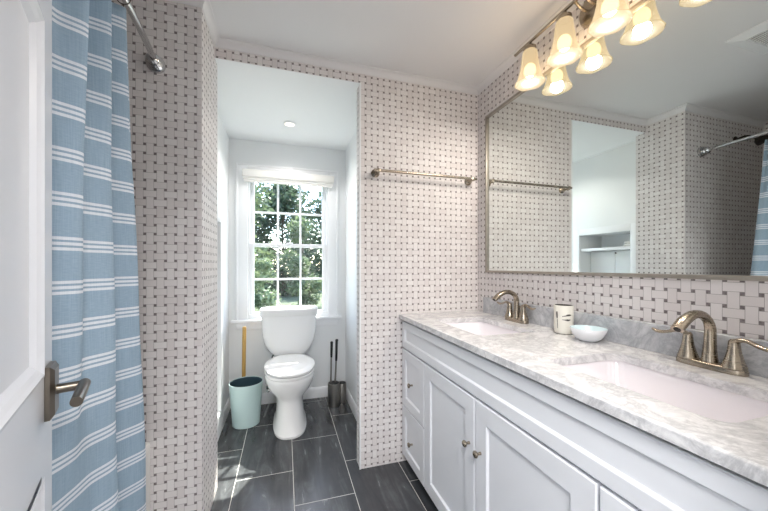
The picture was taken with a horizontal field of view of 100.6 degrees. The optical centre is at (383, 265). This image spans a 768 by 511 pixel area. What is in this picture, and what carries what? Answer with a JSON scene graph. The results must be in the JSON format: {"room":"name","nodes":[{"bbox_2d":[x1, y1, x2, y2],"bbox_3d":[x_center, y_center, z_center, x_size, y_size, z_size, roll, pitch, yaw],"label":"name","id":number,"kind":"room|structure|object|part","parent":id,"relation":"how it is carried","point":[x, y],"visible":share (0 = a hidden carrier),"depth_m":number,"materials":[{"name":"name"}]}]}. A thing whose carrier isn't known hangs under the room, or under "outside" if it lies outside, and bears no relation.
{"room":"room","nodes":[
{"label":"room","id":0,"kind":"room"},
{"bbox_2d":[52,0,145,510],"bbox_3d":[-0.738,0.121,0.674,0.120,2.021,1.126,0,0,-17],"label":"shower curtain","id":1,"kind":"object","parent":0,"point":[99,452],"visible":0.73,"depth_m":0.87,"materials":[{"name":"fabric"}]},
{"bbox_2d":[111,0,216,510],"bbox_3d":[-1.396,0.015,1.446,1.091,2.434,0.350,0,0,-17],"label":"wall","id":2,"kind":"structure","parent":0,"point":[173,112],"depth_m":1.41,"materials":[{"name":"tile"}]},
{"bbox_2d":[122,0,165,73],"bbox_3d":[-0.765,-0.873,0.700,0.092,0.072,1.448,0,0,-17],"label":"shower curtain rod","id":3,"kind":"object","parent":2,"relation":"attached to","point":[156,64],"visible":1,"depth_m":1.27,"materials":[{"name":"silver metal"}]},
{"bbox_3d":[-0.753,-0.873,0.703,0.066,0.023,1.429,0,0,-17],"label":"rod","id":4,"kind":"part","parent":3,"relation":"part of","materials":[{"name":"silver metal"}]},
{"bbox_2d":[167,0,584,94],"bbox_3d":[-0.339,-1.184,0.973,2.589,0.036,1.720,0,0,-17],"label":"trim","id":5,"kind":"structure","parent":2,"relation":"attached to","point":[218,42],"depth_m":1.83,"materials":[{"name":"paint"}]},
{"bbox_2d":[217,112,228,413],"bbox_3d":[-1.235,0.061,2.242,0.100,2.342,1.075,0,0,-17],"label":"wall","id":6,"kind":"structure","parent":0,"point":[222,137],"depth_m":2.57,"materials":[{"name":"white paint"}]},
{"bbox_2d":[217,211,222,427],"bbox_3d":[-1.283,0.374,2.052,0.336,1.515,0.650,0,0,-17],"label":"shelf","id":7,"kind":"object","parent":6,"relation":"attached to","point":[219,216],"visible":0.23,"depth_m":2.35,"materials":[{"name":"white paint"}]},
{"bbox_2d":[217,397,229,441],"bbox_3d":[-1.181,1.183,2.259,0.014,0.097,1.075,0,0,-17],"label":"baseboard","id":8,"kind":"structure","parent":6,"relation":"attached to","point":[226,409],"depth_m":2.49,"materials":[{"name":"white paint"}]},
{"bbox_2d":[215,58,358,150],"bbox_3d":[-0.559,-1.185,2.475,2.400,0.150,1.271,0,0,-17],"label":"ceiling","id":9,"kind":"structure","parent":0,"point":[254,102],"depth_m":2.22,"materials":[{"name":"white paint"}]},
{"bbox_2d":[283,121,296,126],"bbox_3d":[-0.737,-1.106,2.494,0.104,0.007,0.104,0,0,-17],"label":"recessed light","id":10,"kind":"object","parent":9,"relation":"in","point":[285,123],"visible":1,"depth_m":2.49,"materials":[{"name":"white paint"}]},
{"bbox_2d":[229,138,344,396],"bbox_3d":[-0.877,0.061,2.979,1.221,2.342,0.120,0,0,-17],"label":"wall","id":11,"kind":"structure","parent":0,"point":[240,151],"depth_m":2.88,"materials":[{"name":"white paint"}]},
{"bbox_2d":[230,386,327,407],"bbox_3d":[-0.857,1.183,2.915,1.021,0.097,0.014,0,0,-17],"label":"baseboard","id":12,"kind":"structure","parent":11,"relation":"attached to","point":[314,392],"depth_m":2.96,"materials":[{"name":"white paint"}]},
{"bbox_2d":[231,162,341,329],"bbox_3d":[-0.879,-0.171,2.952,0.960,1.456,0.170,0,0,-17],"label":"window","id":13,"kind":"structure","parent":11,"relation":"in","point":[245,191],"depth_m":2.91,"materials":[{"name":"white paint"}]},
{"bbox_3d":[-0.879,0.483,2.952,0.960,0.027,0.170,0,0,-17],"label":"sill","id":14,"kind":"part","parent":13,"relation":"part of","materials":[{"name":"white paint"}]},
{"bbox_2d":[242,168,333,187],"bbox_3d":[-0.849,-0.785,2.876,0.788,0.105,0.056,0,0,-17],"label":"window blind","id":15,"kind":"object","parent":13,"relation":"attached to","point":[249,175],"visible":1,"depth_m":2.85,"materials":[{"name":"white fabric"}]},
{"bbox_3d":[-0.890,-0.497,2.995,0.676,0.648,0.035,0,0,-17],"label":"sash","id":16,"kind":"part","parent":13,"relation":"part of","materials":[{"name":"white paint"}]},
{"bbox_3d":[-0.877,0.134,2.955,0.676,0.673,0.035,0,0,-17],"label":"sash","id":17,"kind":"part","parent":13,"relation":"part of","materials":[{"name":"white paint"}]},
{"bbox_2d":[210,397,438,510],"bbox_3d":[-0.157,1.262,0.422,2.850,0.060,5.500,0,0,-17],"label":"floor","id":18,"kind":"structure","parent":0,"point":[318,469],"depth_m":1.90,"materials":[{"name":"tile"}]},
{"bbox_2d":[145,442,149,510],"bbox_3d":[-1.164,0.995,0.576,0.774,0.475,1.446,0,0,-17],"label":"bathtub","id":19,"kind":"object","parent":18,"relation":"on","point":[147,445],"visible":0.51,"depth_m":1.35,"materials":[{"name":"white plastic"}]},
{"bbox_2d":[242,327,245,376],"bbox_3d":[-1.178,0.871,2.676,0.110,0.721,0.109,0,0,-17],"label":"plunger","id":20,"kind":"object","parent":18,"relation":"on","point":[243,328],"visible":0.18,"depth_m":2.67,"materials":[{"name":"yellow wood"}]},
{"bbox_2d":[229,376,262,428],"bbox_3d":[-1.079,1.067,2.498,0.247,0.328,0.247,0,0,-17],"label":"waste bin","id":21,"kind":"object","parent":18,"relation":"on","point":[245,392],"visible":1,"depth_m":2.41,"materials":[{"name":"teal plastic"}]},
{"bbox_2d":[260,305,317,439],"bbox_3d":[-0.760,0.796,2.574,0.486,0.869,0.697,0,0,-17],"label":"toilet","id":22,"kind":"object","parent":18,"relation":"on","point":[288,332],"visible":1,"depth_m":2.50,"materials":[{"name":"white ceramic"}]},
{"bbox_3d":[-0.831,0.602,2.801,0.458,0.349,0.206,0,0,-17],"label":"tank","id":23,"kind":"part","parent":22,"relation":"part of","materials":[{"name":"white ceramic"}]},
{"bbox_3d":[-0.830,0.394,2.799,0.486,0.064,0.227,0,0,-17],"label":"tank lid","id":24,"kind":"part","parent":22,"relation":"part of","materials":[{"name":"white ceramic"}]},
{"bbox_3d":[-0.726,0.804,2.464,0.374,0.022,0.463,0,0,-17],"label":"seat","id":25,"kind":"part","parent":22,"relation":"part of","materials":[{"name":"white plastic"}]},
{"bbox_3d":[-0.726,0.764,2.466,0.376,0.049,0.470,0,0,-17],"label":"lid","id":26,"kind":"part","parent":22,"relation":"part of","materials":[{"name":"white plastic"}]},
{"bbox_2d":[328,381,339,407],"bbox_3d":[-0.444,1.129,2.820,0.105,0.205,0.105,0,0,-17],"label":"toilet brush holder","id":27,"kind":"object","parent":18,"relation":"on","point":[333,387],"visible":0.94,"depth_m":2.78,"materials":[{"name":"metal"}]},
{"bbox_2d":[330,341,332,381],"bbox_3d":[-0.464,0.880,2.820,0.029,0.425,0.027,0,0,-17],"label":"toilet brush","id":28,"kind":"object","parent":27,"relation":"in","point":[331,342],"visible":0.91,"depth_m":2.81,"materials":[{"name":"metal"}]},
{"bbox_3d":[-0.468,0.947,2.819,0.020,0.290,0.015,0,0,-17],"label":"rod","id":29,"kind":"part","parent":28,"relation":"part of","materials":[{"name":"metal"}]},
{"bbox_2d":[334,339,337,381],"bbox_3d":[-0.430,0.924,2.818,0.054,0.555,0.044,0,0,-17],"label":"toilet brush","id":30,"kind":"object","parent":27,"relation":"in","point":[336,340],"visible":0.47,"depth_m":2.81,"materials":[{"name":"black plastic"}]},
{"bbox_3d":[-0.428,0.962,2.819,0.027,0.261,0.015,0,0,-17],"label":"rod","id":31,"kind":"part","parent":30,"relation":"part of","materials":[{"name":"metal"}]},
{"bbox_2d":[339,381,345,402],"bbox_3d":[-0.382,1.140,2.899,0.080,0.182,0.080,0,0,-17],"label":"holder","id":32,"kind":"object","parent":18,"relation":"on","point":[342,383],"visible":0.73,"depth_m":2.86,"materials":[{"name":"metal"}]},
{"bbox_2d":[402,320,767,510],"bbox_3d":[0.613,0.779,1.273,0.585,0.903,1.705,0,0,-17],"label":"vanity cabinet","id":33,"kind":"object","parent":18,"relation":"on","point":[479,433],"visible":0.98,"depth_m":0.98,"materials":[{"name":"white paint"}]},
{"bbox_3d":[0.170,1.017,1.843,0.017,0.306,0.327,0,0,-17],"label":"drawer","id":34,"kind":"part","parent":33,"relation":"part of","materials":[{"name":"white paint"}]},
{"bbox_3d":[0.170,0.685,1.843,0.017,0.343,0.327,0,0,-17],"label":"drawer","id":35,"kind":"part","parent":33,"relation":"part of","materials":[{"name":"white paint"}]},
{"bbox_3d":[0.289,0.842,1.460,0.017,0.656,0.462,0,0,-17],"label":"door","id":36,"kind":"part","parent":33,"relation":"part of","materials":[{"name":"white paint"}]},
{"bbox_3d":[0.325,0.702,1.263,0.030,0.027,0.027,0,0,-17],"label":"knob","id":37,"kind":"part","parent":33,"relation":"part of","materials":[{"name":"silver metal"}]},
{"bbox_3d":[0.348,0.702,1.191,0.030,0.027,0.027,0,0,-17],"label":"knob","id":38,"kind":"part","parent":33,"relation":"part of","materials":[{"name":"silver metal"}]},
{"bbox_3d":[0.433,0.842,0.994,0.017,0.656,0.502,0,0,-17],"label":"door","id":39,"kind":"part","parent":33,"relation":"part of","materials":[{"name":"white paint"}]},
{"bbox_2d":[399,297,767,486],"bbox_3d":[0.621,0.266,1.276,0.574,0.124,1.705,0,0,-17],"label":"countertop","id":40,"kind":"structure","parent":33,"relation":"on","point":[538,353],"depth_m":0.94,"materials":[{"name":"stone"}]},
{"bbox_2d":[445,322,519,335],"bbox_3d":[0.492,0.400,1.634,0.362,0.142,0.510,0,0,-17],"label":"sink","id":41,"kind":"object","parent":40,"relation":"in","point":[478,328],"visible":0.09,"depth_m":1.85,"materials":[{"name":"white ceramic"}]},
{"bbox_2d":[492,290,535,323],"bbox_3d":[0.710,0.215,1.733,0.213,0.174,0.217,0,0,27],"label":"faucet","id":42,"kind":"object","parent":40,"relation":"on","point":[517,316],"visible":1,"depth_m":1.72,"materials":[{"name":"silver metal"}]},
{"bbox_3d":[0.659,0.207,1.718,0.170,0.157,0.042,0,0,-17],"label":"spout","id":43,"kind":"part","parent":42,"relation":"part of","materials":[{"name":"silver metal"}]},
{"bbox_3d":[0.705,0.245,1.788,0.053,0.082,0.053,0,0,-17],"label":"handle","id":44,"kind":"part","parent":42,"relation":"part of","materials":[{"name":"silver metal"}]},
{"bbox_3d":[0.721,0.292,1.737,0.054,0.019,0.164,0,0,-17],"label":"plate","id":45,"kind":"part","parent":42,"relation":"part of","materials":[{"name":"silver metal"}]},
{"bbox_3d":[0.737,0.245,1.685,0.053,0.082,0.053,0,0,-17],"label":"handle","id":46,"kind":"part","parent":42,"relation":"part of","materials":[{"name":"silver metal"}]},
{"bbox_3d":[0.743,0.211,1.640,0.025,0.025,0.100,0,0,-8],"label":"lever","id":47,"kind":"part","parent":42,"relation":"part of","materials":[{"name":"silver metal"}]},
{"bbox_2d":[554,304,573,334],"bbox_3d":[0.807,0.238,1.433,0.079,0.126,0.079,0,0,-17],"label":"tumbler","id":48,"kind":"object","parent":40,"relation":"on","point":[563,313],"visible":0.97,"depth_m":1.40,"materials":[{"name":"beige ceramic"}]},
{"bbox_2d":[570,325,607,341],"bbox_3d":[0.825,0.276,1.288,0.129,0.052,0.129,0,0,-17],"label":"bowl","id":49,"kind":"object","parent":40,"relation":"on","point":[587,333],"visible":1,"depth_m":1.26,"materials":[{"name":"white ceramic"}]},
{"bbox_2d":[562,360,767,422],"bbox_3d":[0.731,0.400,0.863,0.362,0.142,0.505,0,0,-17],"label":"sink","id":50,"kind":"object","parent":40,"relation":"in","point":[700,399],"visible":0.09,"depth_m":0.93,"materials":[{"name":"white ceramic"}]},
{"bbox_2d":[652,310,767,376],"bbox_3d":[0.956,0.215,0.943,0.213,0.174,0.217,0,0,27],"label":"faucet","id":51,"kind":"object","parent":40,"relation":"on","point":[733,363],"visible":1,"depth_m":0.93,"materials":[{"name":"silver metal"}]},
{"bbox_3d":[0.930,0.211,1.039,0.025,0.025,0.100,0,0,-26],"label":"lever","id":52,"kind":"part","parent":51,"relation":"part of","materials":[{"name":"silver metal"}]},
{"bbox_3d":[0.950,0.245,0.997,0.053,0.082,0.053,0,0,-17],"label":"handle","id":53,"kind":"part","parent":51,"relation":"part of","materials":[{"name":"silver metal"}]},
{"bbox_3d":[0.905,0.207,0.927,0.170,0.157,0.042,0,0,-17],"label":"spout","id":54,"kind":"part","parent":51,"relation":"part of","materials":[{"name":"silver metal"}]},
{"bbox_3d":[0.966,0.292,0.946,0.054,0.019,0.164,0,0,-17],"label":"plate","id":55,"kind":"part","parent":51,"relation":"part of","materials":[{"name":"silver metal"}]},
{"bbox_3d":[0.982,0.245,0.894,0.053,0.082,0.053,0,0,-17],"label":"handle","id":56,"kind":"part","parent":51,"relation":"part of","materials":[{"name":"silver metal"}]},
{"bbox_3d":[0.989,0.211,0.849,0.025,0.025,0.100,0,0,-8],"label":"lever","id":57,"kind":"part","parent":51,"relation":"part of","materials":[{"name":"silver metal"}]},
{"bbox_3d":[0.566,0.685,0.567,0.017,0.343,0.376,0,0,-17],"label":"drawer","id":58,"kind":"part","parent":33,"relation":"part of","materials":[{"name":"white paint"}]},
{"bbox_2d":[214,47,477,468],"bbox_3d":[-0.086,0.015,1.999,1.738,2.434,0.090,0,0,-17],"label":"wall","id":59,"kind":"structure","parent":0,"point":[419,234],"depth_m":2.01,"materials":[{"name":"tile"}]},
{"bbox_2d":[359,83,360,469],"bbox_3d":[-0.144,0.061,1.933,0.010,2.342,0.006,0,0,-17],"label":"trim","id":60,"kind":"structure","parent":59,"relation":"attached to","point":[359,83],"depth_m":1.93,"materials":[{"name":"white paint"}]},
{"bbox_2d":[371,168,476,185],"bbox_3d":[0.268,-0.569,2.021,0.701,0.052,0.076,0,0,-17],"label":"towel bar","id":61,"kind":"object","parent":59,"relation":"attached to","point":[375,173],"visible":1,"depth_m":1.98,"materials":[{"name":"silver metal"}]},
{"bbox_3d":[-0.043,-0.569,1.925,0.052,0.052,0.076,0,0,-17],"label":"post","id":62,"kind":"part","parent":61,"relation":"part of","materials":[{"name":"silver metal"}]},
{"bbox_3d":[0.576,-0.569,2.117,0.052,0.052,0.076,0,0,-17],"label":"post","id":63,"kind":"part","parent":61,"relation":"part of","materials":[{"name":"silver metal"}]},
{"bbox_2d":[345,130,356,404],"bbox_3d":[-0.166,0.061,2.579,0.100,2.342,1.065,0,0,-17],"label":"wall","id":64,"kind":"structure","parent":0,"point":[351,151],"depth_m":2.79,"materials":[{"name":"white paint"}]},
{"bbox_2d":[346,386,356,420],"bbox_3d":[-0.220,1.183,2.562,0.014,0.097,1.065,0,0,-17],"label":"baseboard","id":65,"kind":"structure","parent":64,"relation":"attached to","point":[352,404],"depth_m":2.72,"materials":[{"name":"white paint"}]},
{"bbox_2d":[210,0,568,86],"bbox_3d":[-0.330,-1.232,0.979,2.850,0.060,1.725,0,0,-17],"label":"ceiling","id":66,"kind":"structure","parent":0,"point":[457,41],"depth_m":1.62,"materials":[{"name":"paint"}]},
{"bbox_2d":[478,0,767,340],"bbox_3d":[0.972,0.015,1.317,0.120,2.434,1.840,0,0,-17],"label":"wall","id":67,"kind":"structure","parent":0,"point":[737,308],"depth_m":1.29,"materials":[{"name":"tile"}]},
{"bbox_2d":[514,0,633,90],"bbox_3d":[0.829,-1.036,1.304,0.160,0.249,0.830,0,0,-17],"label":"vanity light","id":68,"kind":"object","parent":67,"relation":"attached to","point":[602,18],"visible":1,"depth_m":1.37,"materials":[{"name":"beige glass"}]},
{"bbox_3d":[0.730,-0.994,1.596,0.142,0.164,0.142,0,0,-17],"label":"lamp shade","id":69,"kind":"part","parent":68,"relation":"part of","materials":[{"name":"white glass"}]},
{"bbox_3d":[0.791,-0.994,1.399,0.142,0.164,0.142,0,0,-17],"label":"lamp shade","id":70,"kind":"part","parent":68,"relation":"part of","materials":[{"name":"white glass"}]},
{"bbox_3d":[0.838,-1.106,1.359,0.073,0.038,0.012,0,0,-17],"label":"arm","id":71,"kind":"part","parent":68,"relation":"part of","materials":[{"name":"silver metal"}]},
{"bbox_3d":[0.850,-1.106,1.321,0.073,0.038,0.012,0,0,-17],"label":"arm","id":72,"kind":"part","parent":68,"relation":"part of","materials":[{"name":"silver metal"}]},
{"bbox_3d":[0.852,-0.978,1.204,0.056,0.070,0.056,0,0,-17],"label":"bulb","id":73,"kind":"part","parent":68,"relation":"part of","materials":[{"name":"white glass"}]},
{"bbox_3d":[0.852,-0.994,1.204,0.142,0.164,0.142,0,0,-17],"label":"lamp shade","id":74,"kind":"part","parent":68,"relation":"part of","materials":[{"name":"white glass"}]},
{"bbox_2d":[483,297,767,377],"bbox_3d":[0.898,0.253,1.316,0.021,0.098,1.618,0,0,-17],"label":"backsplash","id":75,"kind":"structure","parent":67,"relation":"attached to","point":[633,333],"depth_m":1.16,"materials":[{"name":"grey stone"}]},
{"bbox_2d":[485,0,767,281],"bbox_3d":[0.895,-0.466,1.335,0.016,1.016,1.560,0,0,-17],"label":"mirror","id":76,"kind":"object","parent":67,"relation":"attached to","point":[644,155],"visible":0.94,"depth_m":1.16,"materials":[{"name":"grey mirror"}]},
{"bbox_3d":[-0.124,0.015,0.077,2.709,2.434,0.120,0,0,-17],"label":"wall","id":77,"kind":"structure","parent":0,"visible":0},
{"bbox_2d":[0,0,90,510],"bbox_3d":[-0.460,0.206,0.391,0.100,2.028,0.760,0,0,-38],"label":"door","id":78,"kind":"structure","parent":77,"relation":"in","point":[30,387],"depth_m":0.55,"materials":[{"name":"white paint"}]},
{"bbox_3d":[-0.474,-0.128,0.380,0.016,0.676,0.560,0,0,-38],"label":"panel moulding","id":79,"kind":"part","parent":78,"relation":"part of","materials":[{"name":"white paint"}]},
{"bbox_3d":[-0.474,0.715,0.380,0.016,0.635,0.560,0,0,-38],"label":"panel moulding","id":80,"kind":"part","parent":78,"relation":"part of","materials":[{"name":"white paint"}]},
{"bbox_3d":[-0.670,0.250,0.645,0.013,0.104,0.060,0,0,-38],"label":"handle","id":81,"kind":"part","parent":78,"relation":"part of","materials":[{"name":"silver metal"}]},
{"bbox_3d":[-0.618,0.252,0.630,0.051,0.024,0.109,0,0,-38],"label":"lever","id":82,"kind":"part","parent":78,"relation":"part of","materials":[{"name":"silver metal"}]},
{"label":"outside","id":83,"kind":"structure","parent":0,"visible":0},
{"bbox_2d":[254,281,321,311],"bbox_3d":[-7.165,1.792,23.086,60.000,0.120,41.655,0,0,-17],"label":"lawn","id":84,"kind":"structure","parent":83,"point":[286,300],"depth_m":16.02,"materials":[{"name":"green plant"}]},
{"bbox_2d":[254,183,274,293],"bbox_3d":[-6.766,-2.279,11.407,5.143,8.357,4.872,0,0,-34],"label":"tree","id":85,"kind":"object","parent":84,"relation":"on","point":[263,252],"visible":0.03,"depth_m":11.71,"materials":[{"name":"green plant"}]},
{"bbox_2d":[254,249,281,310],"bbox_3d":[-3.434,0.527,7.792,1.822,2.893,1.695,0,0,-17],"label":"shrub","id":86,"kind":"object","parent":84,"relation":"on","point":[264,265],"visible":0.27,"depth_m":7.95,"materials":[{"name":"green plant"}]},
{"bbox_2d":[254,183,281,272],"bbox_3d":[-10.915,-2.558,23.943,6.205,10.953,8.840,0,0,-28],"label":"tree","id":87,"kind":"object","parent":84,"relation":"on","point":[274,263],"visible":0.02,"depth_m":23.84,"materials":[{"name":"green plant"}]},
{"bbox_2d":[254,183,321,296],"bbox_3d":[-6.006,-1.516,18.742,5.349,7.350,4.858,0,0,-17],"label":"tree","id":88,"kind":"object","parent":84,"relation":"on","point":[288,195],"visible":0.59,"depth_m":17.89,"materials":[{"name":"green plant"}]},
{"bbox_2d":[279,216,321,305],"bbox_3d":[-2.509,0.205,9.846,1.447,3.534,1.784,0,0,-17],"label":"shrub","id":89,"kind":"object","parent":84,"relation":"on","point":[309,287],"visible":0.54,"depth_m":9.66,"materials":[{"name":"green plant"}]},
{"bbox_2d":[287,188,321,277],"bbox_3d":[-4.605,-1.712,26.976,7.620,9.257,7.680,0,0,-17],"label":"tree","id":90,"kind":"object","parent":84,"relation":"on","point":[318,270],"visible":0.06,"depth_m":25.61,"materials":[{"name":"green plant"}]}
]}

